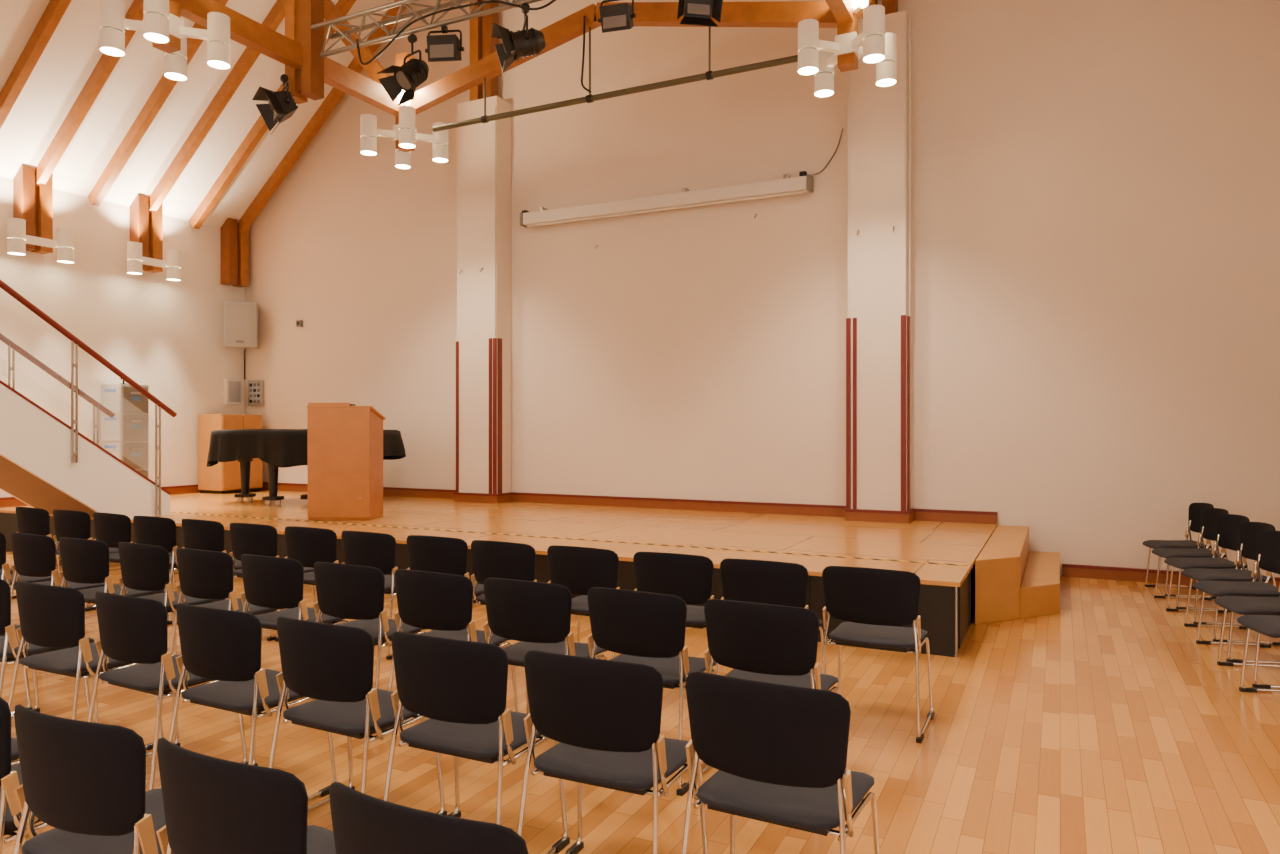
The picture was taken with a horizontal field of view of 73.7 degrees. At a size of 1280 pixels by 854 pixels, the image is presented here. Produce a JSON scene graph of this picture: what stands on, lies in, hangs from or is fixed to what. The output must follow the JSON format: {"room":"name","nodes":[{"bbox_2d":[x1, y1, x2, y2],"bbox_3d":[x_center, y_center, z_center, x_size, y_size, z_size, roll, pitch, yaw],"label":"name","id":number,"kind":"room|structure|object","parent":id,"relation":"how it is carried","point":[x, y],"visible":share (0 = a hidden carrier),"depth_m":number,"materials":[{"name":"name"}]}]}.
{"room":"auditorium","nodes":[
{"label":"auditorium","id":0,"kind":"room"},
{"bbox_2d":[0,176,244,497],"bbox_3d":[-9.999,-0.790,7.651,0.200,4.880,15.300,0,0,26],"label":"wall","id":1,"kind":"structure","parent":0,"point":[167,336],"depth_m":12.40,"materials":[{"name":"white paint"}]},
{"bbox_2d":[13,166,52,253],"bbox_3d":[-7.995,-2.850,11.245,0.217,1.060,0.370,0,0,26],"label":"wall post","id":2,"kind":"object","parent":1,"relation":"attached to","point":[32,204],"visible":0.77,"depth_m":11.15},
{"bbox_2d":[7,218,73,262],"bbox_3d":[-7.846,-2.430,11.172,0.234,0.440,0.790,0,0,26],"label":"lamp","id":3,"kind":"object","parent":2,"relation":"attached to","point":[17,240],"visible":1,"depth_m":11.11,"materials":[{"name":"grey plastic"}]},
{"bbox_2d":[0,484,199,507],"bbox_3d":[-7.461,0.975,12.537,0.040,0.130,3.790,0,0,26],"label":"baseboard","id":4,"kind":"structure","parent":1,"relation":"attached to","point":[5,502],"depth_m":13.05,"materials":[{"name":"brown wood"}]},
{"bbox_2d":[130,195,162,272],"bbox_3d":[-7.311,-2.850,12.636,0.217,1.060,0.370,0,0,26],"label":"wall post","id":5,"kind":"object","parent":1,"relation":"attached to","point":[146,228],"visible":0.77,"depth_m":12.54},
{"bbox_2d":[127,241,180,280],"bbox_3d":[-7.161,-2.430,12.562,0.234,0.440,0.790,0,0,26],"label":"lamp","id":6,"kind":"object","parent":5,"relation":"attached to","point":[135,259],"visible":1,"depth_m":12.55,"materials":[{"name":"grey plastic"}]},
{"bbox_2d":[224,379,241,404],"bbox_3d":[-6.694,-0.580,14.038,0.089,0.420,0.280,0,0,26],"label":"box","id":7,"kind":"object","parent":1,"relation":"attached to","point":[232,387],"visible":1,"depth_m":13.99,"materials":[{"name":"white plastic"}]},
{"bbox_2d":[220,218,248,286],"bbox_3d":[-6.644,-2.850,13.991,0.217,1.060,0.370,0,0,26],"label":"wall post","id":8,"kind":"object","parent":1,"relation":"attached to","point":[234,248],"visible":0.94,"depth_m":13.86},
{"bbox_2d":[0,0,394,227],"bbox_3d":[-2.956,-6.639,4.185,15.900,7.166,15.300,0,0,26],"label":"ceiling","id":9,"kind":"structure","parent":0,"point":[72,52],"depth_m":11.54,"materials":[{"name":"paint"}]},
{"bbox_2d":[0,0,71,128],"bbox_3d":[-1.466,-6.541,7.213,15.500,6.863,0.100,0,0,26],"label":"rafter","id":10,"kind":"object","parent":9,"relation":"attached to","point":[55,10],"visible":1,"depth_m":9.97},
{"bbox_2d":[35,0,143,186],"bbox_3d":[-1.124,-6.541,7.909,15.500,6.863,0.100,0,0,26],"label":"rafter","id":11,"kind":"object","parent":9,"relation":"attached to","point":[106,63],"visible":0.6,"depth_m":10.81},
{"bbox_2d":[88,0,227,205],"bbox_3d":[-0.782,-6.541,8.604,15.500,6.863,0.100,0,0,26],"label":"rafter","id":12,"kind":"object","parent":9,"relation":"attached to","point":[165,85],"visible":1,"depth_m":11.53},
{"bbox_2d":[149,0,284,213],"bbox_3d":[-0.439,-6.541,9.299,15.500,6.863,0.100,0,0,26],"label":"rafter","id":13,"kind":"object","parent":9,"relation":"attached to","point":[276,14],"visible":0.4,"depth_m":12.03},
{"bbox_2d":[189,0,355,228],"bbox_3d":[-0.097,-6.541,9.995,15.500,6.863,0.100,0,0,26],"label":"rafter","id":14,"kind":"object","parent":9,"relation":"attached to","point":[259,128],"visible":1,"depth_m":12.93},
{"bbox_2d":[237,0,408,234],"bbox_3d":[0.245,-6.541,10.690,15.500,6.863,0.100,0,0,26],"label":"rafter","id":15,"kind":"object","parent":9,"relation":"attached to","point":[333,98],"visible":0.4,"depth_m":13.38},
{"bbox_2d":[152,0,897,151],"bbox_3d":[-3.166,-5.475,3.759,9.137,4.150,15.650,0,0,26],"label":"roof truss","id":16,"kind":"object","parent":9,"relation":"attached to","point":[301,46],"visible":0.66,"depth_m":9.00,"materials":[{"name":"wood"}]},
{"bbox_2d":[100,0,229,80],"bbox_3d":[-4.253,-3.670,7.665,0.790,0.720,0.790,0,0,26],"label":"ceiling light","id":17,"kind":"object","parent":16,"relation":"hanging from","point":[158,23],"visible":0.98,"depth_m":7.57,"materials":[{"name":"grey plastic"}]},
{"bbox_2d":[252,74,297,133],"bbox_3d":[-3.812,-3.407,8.931,0.390,0.589,0.481,0,0,-34],"label":"spotlight","id":18,"kind":"object","parent":16,"relation":"hanging from","point":[282,103],"visible":1,"depth_m":8.88,"materials":[{"name":"black paint"}]},
{"bbox_2d":[360,90,447,168],"bbox_3d":[-2.880,-3.670,10.456,0.790,0.720,0.790,0,0,26],"label":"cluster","id":19,"kind":"object","parent":16,"relation":"hanging from","point":[407,135],"visible":0.91,"depth_m":10.28,"materials":[{"name":"grey plastic"}]},
{"bbox_2d":[311,0,541,57],"bbox_3d":[-1.078,-4.020,7.841,5.058,0.287,0.287,0,0,26],"label":"lighting truss","id":20,"kind":"object","parent":16,"relation":"attached to","point":[372,11],"visible":0.93,"depth_m":8.50,"materials":[{"name":"metal"}]},
{"bbox_2d":[377,34,428,105],"bbox_3d":[-2.293,-3.523,8.366,0.386,0.690,0.482,0,0,41],"label":"spotlight","id":21,"kind":"object","parent":20,"relation":"hanging from","point":[413,72],"visible":1,"depth_m":8.37,"materials":[{"name":"black paint"}]},
{"bbox_2d":[425,25,463,61],"bbox_3d":[-1.887,-3.691,8.235,0.378,0.364,0.196,0,0,6],"label":"spotlight","id":22,"kind":"object","parent":20,"relation":"hanging from","point":[440,48],"visible":1,"depth_m":8.16,"materials":[{"name":"black paint"}]},
{"bbox_2d":[356,0,555,64],"bbox_3d":[-1.234,-3.727,7.690,3.615,0.308,0.111,0,0,26],"label":"cable","id":23,"kind":"object","parent":20,"relation":"attached to","point":[491,1],"visible":1,"depth_m":7.94,"materials":[{"name":"rubber"}]},
{"bbox_2d":[491,3,544,72],"bbox_3d":[-1.109,-3.580,7.817,0.483,0.598,0.386,0,0,-14],"label":"spotlight","id":24,"kind":"object","parent":20,"relation":"hanging from","point":[527,42],"visible":0.98,"depth_m":7.75,"materials":[{"name":"black paint"}]},
{"bbox_2d":[598,0,635,32],"bbox_3d":[-0.201,-3.651,7.402,0.336,0.451,0.199,0,0,16],"label":"spotlight","id":25,"kind":"object","parent":20,"relation":"hanging from","point":[615,17],"visible":1,"depth_m":7.34,"materials":[{"name":"black paint"}]},
{"bbox_2d":[677,0,722,26],"bbox_3d":[0.481,-3.578,7.016,0.364,0.561,0.296,0,0,-9],"label":"spotlight","id":26,"kind":"object","parent":20,"relation":"hanging from","point":[694,12],"visible":1,"depth_m":7.02,"materials":[{"name":"black paint"}]},
{"bbox_2d":[581,16,590,92],"bbox_3d":[-0.591,-4.031,9.224,0.120,0.841,0.072,0,0,26],"label":"power cable","id":27,"kind":"object","parent":16,"relation":"attached to","point":[584,18],"visible":1,"depth_m":9.22,"materials":[{"name":"rubber"}]},
{"bbox_2d":[432,26,797,131],"bbox_3d":[-0.412,-4.014,9.242,4.600,0.949,0.081,0,0,26],"label":"pipe","id":28,"kind":"object","parent":16,"relation":"hanging from","point":[709,75],"visible":0.87,"depth_m":9.14,"materials":[{"name":"metal"}]},
{"bbox_2d":[798,0,895,96],"bbox_3d":[1.966,-3.670,8.072,0.790,0.720,0.790,0,0,26],"label":"ceiling light","id":29,"kind":"object","parent":16,"relation":"hanging from","point":[817,57],"visible":1,"depth_m":7.92,"materials":[{"name":"grey plastic"}]},
{"bbox_2d":[0,551,1279,853],"bbox_3d":[-2.956,1.600,4.185,15.900,0.100,15.300,0,0,26],"label":"floor","id":30,"kind":"structure","parent":0,"point":[1101,724],"depth_m":4.10,"materials":[{"name":"wood"}]},
{"bbox_2d":[0,624,32,714],"bbox_3d":[-3.640,1.130,4.590,0.526,0.840,0.512,0,0,27],"label":"chair","id":31,"kind":"object","parent":30,"relation":"on","point":[15,625],"visible":0.19,"depth_m":4.64,"materials":[{"name":"metal"}]},
{"bbox_2d":[11,737,36,832],"bbox_3d":[-2.361,1.130,2.843,0.526,0.840,0.512,0,0,26],"label":"chair","id":32,"kind":"object","parent":30,"relation":"on","point":[14,747],"visible":0.18,"depth_m":2.88,"materials":[{"name":"fabric"}]},
{"bbox_2d":[0,697,49,853],"bbox_3d":[-1.864,1.130,2.583,0.526,0.840,0.512,0,0,25],"label":"chair","id":33,"kind":"object","parent":30,"relation":"on","point":[10,776],"visible":0.38,"depth_m":2.33,"materials":[{"name":"fabric"}]},
{"bbox_2d":[0,532,59,589],"bbox_3d":[-4.531,1.130,6.178,0.526,0.840,0.512,0,0,28],"label":"chair","id":34,"kind":"object","parent":30,"relation":"on","point":[6,576],"visible":0.33,"depth_m":5.92,"materials":[{"name":"fabric"}]},
{"bbox_2d":[12,507,59,598],"bbox_3d":[-5.351,1.130,7.787,0.526,0.840,0.512,0,0,27],"label":"chair","id":35,"kind":"object","parent":30,"relation":"on","point":[36,521],"visible":0.32,"depth_m":7.53,"materials":[{"name":"fabric"}]},
{"bbox_2d":[0,579,93,720],"bbox_3d":[-3.145,1.130,4.342,0.526,0.840,0.512,0,0,28],"label":"chair","id":36,"kind":"object","parent":30,"relation":"on","point":[9,643],"visible":0.44,"depth_m":4.09,"materials":[{"name":"metal"}]},
{"bbox_2d":[11,532,113,600],"bbox_3d":[-4.015,1.130,5.916,0.526,0.840,0.512,0,0,27],"label":"chair","id":37,"kind":"object","parent":30,"relation":"on","point":[33,555],"visible":0.51,"depth_m":5.67,"materials":[{"name":"fabric"}]},
{"bbox_2d":[8,581,163,749],"bbox_3d":[-2.644,1.130,4.092,0.526,0.840,0.512,0,0,25],"label":"chair","id":38,"kind":"object","parent":30,"relation":"on","point":[50,616],"visible":0.7,"depth_m":3.86,"materials":[{"name":"fabric"}]},
{"bbox_2d":[53,510,118,607],"bbox_3d":[-4.839,1.130,7.537,0.526,0.840,0.512,0,0,25],"label":"chair","id":39,"kind":"object","parent":30,"relation":"on","point":[67,523],"visible":0.38,"depth_m":7.29,"materials":[{"name":"fabric"}]},
{"bbox_2d":[13,704,165,853],"bbox_3d":[-1.350,1.130,2.321,0.526,0.840,0.512,0,0,24],"label":"chair","id":40,"kind":"object","parent":30,"relation":"on","point":[85,780],"visible":0.78,"depth_m":2.08,"materials":[{"name":"fabric"}]},
{"bbox_2d":[59,537,164,671],"bbox_3d":[-3.517,1.130,5.671,0.526,0.840,0.512,0,0,25],"label":"chair","id":41,"kind":"object","parent":30,"relation":"on","point":[85,561],"visible":0.46,"depth_m":5.43,"materials":[{"name":"fabric"}]},
{"bbox_2d":[85,512,172,611],"bbox_3d":[-4.330,1.130,7.286,0.526,0.840,0.512,0,0,27],"label":"chair","id":42,"kind":"object","parent":30,"relation":"on","point":[111,529],"visible":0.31,"depth_m":7.04,"materials":[{"name":"fabric"}]},
{"bbox_2d":[108,542,225,669],"bbox_3d":[-2.988,1.130,5.433,0.526,0.840,0.512,0,0,28],"label":"chair","id":43,"kind":"object","parent":30,"relation":"on","point":[144,567],"visible":0.59,"depth_m":5.19,"materials":[{"name":"fabric"}]},
{"bbox_2d":[87,591,247,789],"bbox_3d":[-2.112,1.130,3.836,0.526,0.840,0.512,0,0,28],"label":"chair","id":44,"kind":"object","parent":30,"relation":"on","point":[131,629],"visible":0.77,"depth_m":3.60,"materials":[{"name":"fabric"}]},
{"bbox_2d":[133,516,216,624],"bbox_3d":[-3.835,1.130,7.027,0.526,0.840,0.512,0,0,24],"label":"chair","id":45,"kind":"object","parent":30,"relation":"on","point":[149,530],"visible":0.37,"depth_m":6.77,"materials":[{"name":"fabric"}]},
{"bbox_2d":[177,519,241,624],"bbox_3d":[-3.316,1.130,6.785,0.526,0.840,0.512,0,0,27],"label":"chair","id":46,"kind":"object","parent":30,"relation":"on","point":[197,534],"visible":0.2,"depth_m":6.53,"materials":[{"name":"fabric"}]},
{"bbox_2d":[169,548,279,654],"bbox_3d":[-2.485,1.130,5.181,0.526,0.840,0.512,0,0,27],"label":"chair","id":47,"kind":"object","parent":30,"relation":"on","point":[203,574],"visible":0.54,"depth_m":4.94,"materials":[{"name":"fabric"}]},
{"bbox_2d":[156,737,335,853],"bbox_3d":[-0.838,1.130,2.066,0.526,0.840,0.512,0,0,28],"label":"chair","id":48,"kind":"object","parent":30,"relation":"on","point":[212,805],"visible":0.98,"depth_m":1.81,"materials":[{"name":"fabric"}]},
{"bbox_2d":[168,603,336,800],"bbox_3d":[-1.617,1.130,3.585,0.526,0.840,0.512,0,0,27],"label":"chair","id":49,"kind":"object","parent":30,"relation":"on","point":[224,646],"visible":0.77,"depth_m":3.36,"materials":[{"name":"fabric"}]},
{"bbox_2d":[226,523,315,640],"bbox_3d":[-2.807,1.130,6.521,0.526,0.840,0.512,0,0,26],"label":"chair","id":50,"kind":"object","parent":30,"relation":"on","point":[246,538],"visible":0.36,"depth_m":6.28,"materials":[{"name":"fabric"}]},
{"bbox_2d":[240,554,347,706],"bbox_3d":[-1.980,1.130,4.928,0.526,0.840,0.512,0,0,27],"label":"chair","id":51,"kind":"object","parent":30,"relation":"on","point":[268,581],"visible":0.55,"depth_m":4.69,"materials":[{"name":"fabric"}]},
{"bbox_2d":[275,526,338,641],"bbox_3d":[-2.295,1.130,6.290,0.526,0.840,0.512,0,0,25],"label":"chair","id":52,"kind":"object","parent":30,"relation":"on","point":[307,545],"visible":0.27,"depth_m":6.05,"materials":[{"name":"fabric"}]},
{"bbox_2d":[268,616,446,814],"bbox_3d":[-1.097,1.130,3.335,0.526,0.840,0.512,0,0,27],"label":"chair","id":53,"kind":"object","parent":30,"relation":"on","point":[332,665],"visible":0.85,"depth_m":3.12,"materials":[{"name":"fabric"}]},
{"bbox_2d":[304,562,425,733],"bbox_3d":[-1.459,1.130,4.657,0.526,0.840,0.512,0,0,27],"label":"chair","id":54,"kind":"object","parent":30,"relation":"on","point":[346,591],"visible":0.56,"depth_m":4.42,"materials":[{"name":"fabric"}]},
{"bbox_2d":[341,531,431,659],"bbox_3d":[-1.788,1.130,6.023,0.526,0.840,0.512,0,0,27],"label":"chair","id":55,"kind":"object","parent":30,"relation":"on","point":[361,548],"visible":0.4,"depth_m":5.77,"materials":[{"name":"fabric"}]},
{"bbox_2d":[329,782,528,853],"bbox_3d":[-0.343,1.130,1.819,0.526,0.840,0.512,0,0,28],"label":"chair","id":56,"kind":"object","parent":30,"relation":"on","point":[362,823],"visible":1,"depth_m":1.58,"materials":[{"name":"fabric"}]},
{"bbox_2d":[382,569,518,731],"bbox_3d":[-0.955,1.130,4.419,0.526,0.840,0.512,0,0,27],"label":"chair","id":57,"kind":"object","parent":30,"relation":"on","point":[441,603],"visible":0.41,"depth_m":4.19,"materials":[{"name":"fabric"}]},
{"bbox_2d":[406,535,500,644],"bbox_3d":[-1.268,1.130,5.788,0.526,0.840,0.512,0,0,25],"label":"chair","id":58,"kind":"object","parent":30,"relation":"on","point":[438,554],"visible":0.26,"depth_m":5.54,"materials":[{"name":"fabric"}]},
{"bbox_2d":[383,631,569,853],"bbox_3d":[-0.587,1.130,3.106,0.526,0.840,0.512,0,0,26],"label":"chair","id":59,"kind":"object","parent":30,"relation":"on","point":[459,685],"visible":0.93,"depth_m":2.89,"materials":[{"name":"fabric"}]},
{"bbox_2d":[0,490,996,657],"bbox_3d":[-2.240,1.295,9.993,11.645,0.510,3.835,0,0,26],"label":"stage platform","id":60,"kind":"object","parent":30,"relation":"on","point":[946,609],"visible":0.33,"depth_m":8.26,"materials":[{"name":"brown wood"}]},
{"bbox_2d":[0,280,176,518],"bbox_3d":[-6.960,-0.912,8.668,1.327,3.904,3.946,0,0,26],"label":"staircase","id":61,"kind":"structure","parent":60,"relation":"on","point":[46,463],"depth_m":9.20,"materials":[{"name":"white paint"}]},
{"bbox_2d":[101,378,148,477],"bbox_3d":[-7.338,0.150,12.164,0.490,1.780,0.411,0,0,26],"label":"filing cabinet","id":62,"kind":"object","parent":60,"relation":"on","point":[125,435],"visible":0.64,"depth_m":12.02,"materials":[{"name":"white metal"}]},
{"bbox_2d":[198,414,262,493],"bbox_3d":[-6.543,0.420,13.668,0.590,1.240,0.750,0,0,26],"label":"cabinet","id":63,"kind":"object","parent":60,"relation":"on","point":[223,477],"visible":0.67,"depth_m":13.40,"materials":[{"name":"brown wood"}]},
{"bbox_2d":[206,429,405,504],"bbox_3d":[-4.684,0.533,11.726,2.583,1.011,1.766,0,0,4],"label":"grand piano","id":64,"kind":"object","parent":60,"relation":"on","point":[282,448],"visible":0.55,"depth_m":11.36,"materials":[{"name":"fabric"}]},
{"bbox_2d":[307,403,384,520],"bbox_3d":[-3.345,0.385,9.738,0.720,1.310,0.539,0,0,0],"label":"lectern","id":65,"kind":"object","parent":60,"relation":"on","point":[345,440],"visible":1,"depth_m":9.47,"materials":[{"name":"brown wood"}]},
{"bbox_2d":[170,511,967,565],"bbox_3d":[-2.623,1.038,8.905,11.330,0.003,0.045,0,0,26],"label":"tape","id":66,"kind":"object","parent":60,"relation":"on","point":[170,511],"visible":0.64,"depth_m":7.73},
{"bbox_2d":[471,540,536,646],"bbox_3d":[-0.784,1.130,5.526,0.526,0.840,0.512,0,0,27],"label":"chair","id":67,"kind":"object","parent":30,"relation":"on","point":[494,559],"visible":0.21,"depth_m":5.29,"materials":[{"name":"fabric"}]},
{"bbox_2d":[483,577,607,713],"bbox_3d":[-0.454,1.130,4.177,0.526,0.840,0.512,0,0,27],"label":"chair","id":68,"kind":"object","parent":30,"relation":"on","point":[537,615],"visible":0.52,"depth_m":3.96,"materials":[{"name":"fabric"}]},
{"bbox_2d":[547,545,619,657],"bbox_3d":[-0.267,1.130,5.286,0.526,0.840,0.512,0,0,27],"label":"chair","id":69,"kind":"object","parent":30,"relation":"on","point":[579,569],"visible":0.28,"depth_m":5.06,"materials":[{"name":"fabric"}]},
{"bbox_2d":[517,650,707,853],"bbox_3d":[-0.080,1.130,2.857,0.526,0.840,0.512,0,0,25],"label":"chair","id":70,"kind":"object","parent":30,"relation":"on","point":[604,716],"visible":0.94,"depth_m":2.65,"materials":[{"name":"fabric"}]},
{"bbox_2d":[587,587,716,795],"bbox_3d":[0.064,1.130,3.929,0.526,0.840,0.512,0,0,28],"label":"chair","id":71,"kind":"object","parent":30,"relation":"on","point":[647,628],"visible":0.66,"depth_m":3.70,"materials":[{"name":"fabric"}]},
{"bbox_2d":[633,552,713,655],"bbox_3d":[0.261,1.130,5.035,0.526,0.840,0.512,0,0,25],"label":"chair","id":72,"kind":"object","parent":30,"relation":"on","point":[688,577],"visible":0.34,"depth_m":4.80,"materials":[{"name":"fabric"}]},
{"bbox_2d":[696,599,839,790],"bbox_3d":[0.574,1.130,3.665,0.526,0.840,0.512,0,0,28],"label":"chair","id":73,"kind":"object","parent":30,"relation":"on","point":[770,643],"visible":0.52,"depth_m":3.44,"materials":[{"name":"fabric"}]},
{"bbox_2d":[717,558,825,674],"bbox_3d":[0.744,1.130,4.773,0.526,0.840,0.512,0,0,27],"label":"chair","id":74,"kind":"object","parent":30,"relation":"on","point":[746,580],"visible":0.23,"depth_m":4.54,"materials":[{"name":"fabric"}]},
{"bbox_2d":[681,671,879,853],"bbox_3d":[0.439,1.130,2.601,0.526,0.840,0.512,0,0,28],"label":"chair","id":75,"kind":"object","parent":30,"relation":"on","point":[778,752],"visible":1,"depth_m":2.40,"materials":[{"name":"fabric"}]},
{"bbox_2d":[821,566,934,742],"bbox_3d":[1.256,1.130,4.522,0.526,0.840,0.512,0,0,27],"label":"chair","id":76,"kind":"object","parent":30,"relation":"on","point":[874,601],"visible":0.91,"depth_m":4.32,"materials":[{"name":"fabric"}]},
{"bbox_2d":[975,525,1059,624],"bbox_3d":[3.484,1.298,7.755,0.595,0.505,2.687,0,0,26],"label":"steps","id":77,"kind":"structure","parent":30,"relation":"on","point":[1012,581],"depth_m":6.94,"materials":[{"name":"brown wood"}]},
{"bbox_2d":[1142,502,1216,598],"bbox_3d":[5.049,1.130,7.992,0.512,0.840,0.526,0,0,13],"label":"chair","id":78,"kind":"object","parent":30,"relation":"on","point":[1195,509],"visible":0.63,"depth_m":8.05,"materials":[{"name":"fabric"}]},
{"bbox_2d":[1152,508,1230,611],"bbox_3d":[4.813,1.130,7.451,0.512,0.840,0.526,0,0,13],"label":"chair","id":79,"kind":"object","parent":30,"relation":"on","point":[1209,516],"visible":0.66,"depth_m":7.50,"materials":[{"name":"fabric"}]},
{"bbox_2d":[1164,514,1249,625],"bbox_3d":[4.592,1.130,6.902,0.512,0.840,0.526,0,0,10],"label":"chair","id":80,"kind":"object","parent":30,"relation":"on","point":[1227,525],"visible":0.62,"depth_m":6.94,"materials":[{"name":"fabric"}]},
{"bbox_2d":[1182,522,1279,645],"bbox_3d":[4.384,1.130,6.347,0.512,0.840,0.526,0,0,12],"label":"chair","id":81,"kind":"object","parent":30,"relation":"on","point":[1248,531],"visible":0.59,"depth_m":6.40,"materials":[{"name":"fabric"}]},
{"bbox_2d":[1193,530,1279,663],"bbox_3d":[4.127,1.130,5.816,0.512,0.840,0.526,0,0,13],"label":"chair","id":82,"kind":"object","parent":30,"relation":"on","point":[1268,541],"visible":0.86,"depth_m":5.87,"materials":[{"name":"fabric"}]},
{"bbox_2d":[1214,585,1279,688],"bbox_3d":[3.905,1.130,5.267,0.512,0.840,0.526,0,0,14],"label":"chair","id":83,"kind":"object","parent":30,"relation":"on","point":[1242,605],"visible":0.86,"depth_m":5.27,"materials":[{"name":"fabric"}]},
{"bbox_2d":[1237,615,1279,692],"bbox_3d":[3.676,1.130,4.722,0.512,0.840,0.526,0,0,11],"label":"chair","id":84,"kind":"object","parent":30,"relation":"on","point":[1268,625],"visible":1,"depth_m":4.86,"materials":[{"name":"fabric"}]},
{"bbox_2d":[245,0,1279,576],"bbox_3d":[0.377,-4.161,10.959,15.500,11.622,0.200,0,0,26],"label":"wall","id":85,"kind":"structure","parent":0,"point":[1095,184],"depth_m":9.95,"materials":[{"name":"paint"}]},
{"bbox_2d":[224,301,258,348],"bbox_3d":[-6.481,-1.650,13.882,0.480,0.720,0.440,0,0,-19],"label":"loudspeaker","id":86,"kind":"object","parent":85,"relation":"attached to","point":[241,319],"visible":1,"depth_m":13.69,"materials":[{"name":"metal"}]},
{"bbox_2d":[248,380,263,405],"bbox_3d":[-6.358,-0.560,14.123,0.320,0.420,0.069,0,0,26],"label":"switch panel","id":87,"kind":"object","parent":85,"relation":"attached to","point":[255,387],"visible":1,"depth_m":14.08,"materials":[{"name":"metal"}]},
{"bbox_2d":[259,482,455,498],"bbox_3d":[-4.521,0.975,13.236,4.700,0.130,0.040,0,0,26],"label":"baseboard","id":88,"kind":"structure","parent":85,"relation":"attached to","point":[294,487],"depth_m":12.74,"materials":[{"name":"brown wood"}]},
{"bbox_2d":[454,492,496,503],"bbox_3d":[-2.262,0.975,11.734,0.720,0.130,0.040,0,0,26],"label":"baseboard","id":89,"kind":"structure","parent":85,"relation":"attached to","point":[458,496],"depth_m":11.71,"materials":[{"name":"brown wood"}]},
{"bbox_2d":[457,96,510,493],"bbox_3d":[-2.176,-1.736,11.909,0.680,5.549,0.350,0,0,26],"label":"pilaster","id":90,"kind":"object","parent":85,"relation":"attached to","point":[475,142],"visible":0.85,"depth_m":11.76,"materials":[{"name":"paint"}]},
{"bbox_2d":[456,341,458,491],"bbox_3d":[-2.544,-0.140,11.884,0.040,2.100,0.020,0,0,26],"label":"trim strip","id":91,"kind":"object","parent":90,"relation":"attached to","point":[457,342],"visible":1,"depth_m":11.88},
{"bbox_2d":[489,338,491,493],"bbox_3d":[-2.040,-0.150,11.636,0.045,2.120,0.020,0,0,26],"label":"strip","id":92,"kind":"object","parent":90,"relation":"attached to","point":[490,339],"depth_m":11.62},
{"bbox_2d":[493,338,496,493],"bbox_3d":[-1.975,-0.150,11.604,0.050,2.120,0.020,0,0,26],"label":"strip","id":93,"kind":"object","parent":90,"relation":"attached to","point":[494,339],"depth_m":11.59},
{"bbox_2d":[498,338,501,493],"bbox_3d":[-1.912,-0.150,11.651,0.020,2.120,0.080,0,0,26],"label":"strip","id":94,"kind":"object","parent":90,"relation":"attached to","point":[499,339],"depth_m":11.64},
{"bbox_2d":[497,492,511,503],"bbox_3d":[-1.866,0.975,11.723,0.040,0.130,0.350,0,0,26],"label":"baseboard","id":95,"kind":"structure","parent":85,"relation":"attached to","point":[504,497],"depth_m":11.70,"materials":[{"name":"brown wood"}]},
{"bbox_2d":[520,171,813,227],"bbox_3d":[0.207,-2.850,10.817,4.020,0.261,0.204,0,0,26],"label":"projection screen","id":96,"kind":"object","parent":85,"relation":"attached to","point":[801,184],"visible":1,"depth_m":10.62,"materials":[{"name":"white plastic"}]},
{"bbox_2d":[512,492,845,516],"bbox_3d":[0.329,0.975,10.850,4.750,0.130,0.040,0,0,26],"label":"baseboard","id":97,"kind":"structure","parent":85,"relation":"attached to","point":[637,502],"depth_m":10.71,"materials":[{"name":"brown wood"}]},
{"bbox_2d":[494,15,910,337],"bbox_3d":[0.485,-2.830,10.454,5.442,3.240,0.134,0,0,26],"label":"trim","id":98,"kind":"structure","parent":85,"relation":"attached to","point":[904,15],"depth_m":9.30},
{"bbox_2d":[845,509,907,523],"bbox_3d":[2.588,0.975,9.348,0.670,0.130,0.040,0,0,26],"label":"baseboard","id":99,"kind":"structure","parent":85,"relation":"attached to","point":[887,516],"depth_m":9.33,"materials":[{"name":"brown wood"}]},
{"bbox_2d":[849,10,910,510],"bbox_3d":[2.674,-1.736,9.523,0.630,5.549,0.350,0,0,26],"label":"pilaster","id":100,"kind":"object","parent":85,"relation":"attached to","point":[876,113],"visible":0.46,"depth_m":9.35,"materials":[{"name":"paint"}]},
{"bbox_2d":[846,318,850,508],"bbox_3d":[2.319,-0.150,9.491,0.050,2.120,0.020,0,0,26],"label":"strip","id":101,"kind":"object","parent":100,"relation":"attached to","point":[848,320],"depth_m":9.48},
{"bbox_2d":[853,318,856,508],"bbox_3d":[2.382,-0.150,9.461,0.040,2.120,0.020,0,0,26],"label":"strip","id":102,"kind":"object","parent":100,"relation":"attached to","point":[854,319],"depth_m":9.45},
{"bbox_2d":[901,315,905,510],"bbox_3d":[2.850,-0.150,9.230,0.055,2.120,0.020,0,0,26],"label":"strip","id":103,"kind":"object","parent":100,"relation":"attached to","point":[903,317],"depth_m":9.22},
{"bbox_2d":[907,316,909,510],"bbox_3d":[2.933,-0.150,9.312,0.020,2.120,0.080,0,0,26],"label":"strip","id":104,"kind":"object","parent":100,"relation":"attached to","point":[908,317],"depth_m":9.28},
{"bbox_2d":[911,508,997,523],"bbox_3d":[3.424,0.975,9.326,0.890,0.130,0.040,0,0,26],"label":"baseboard","id":105,"kind":"structure","parent":85,"relation":"attached to","point":[960,516],"depth_m":9.30,"materials":[{"name":"brown wood"}]},
{"bbox_2d":[1062,564,1279,587],"bbox_3d":[5.829,1.485,8.143,3.230,0.130,0.040,0,0,26],"label":"baseboard","id":106,"kind":"structure","parent":85,"relation":"attached to","point":[1068,570],"depth_m":8.60,"materials":[{"name":"brown wood"}]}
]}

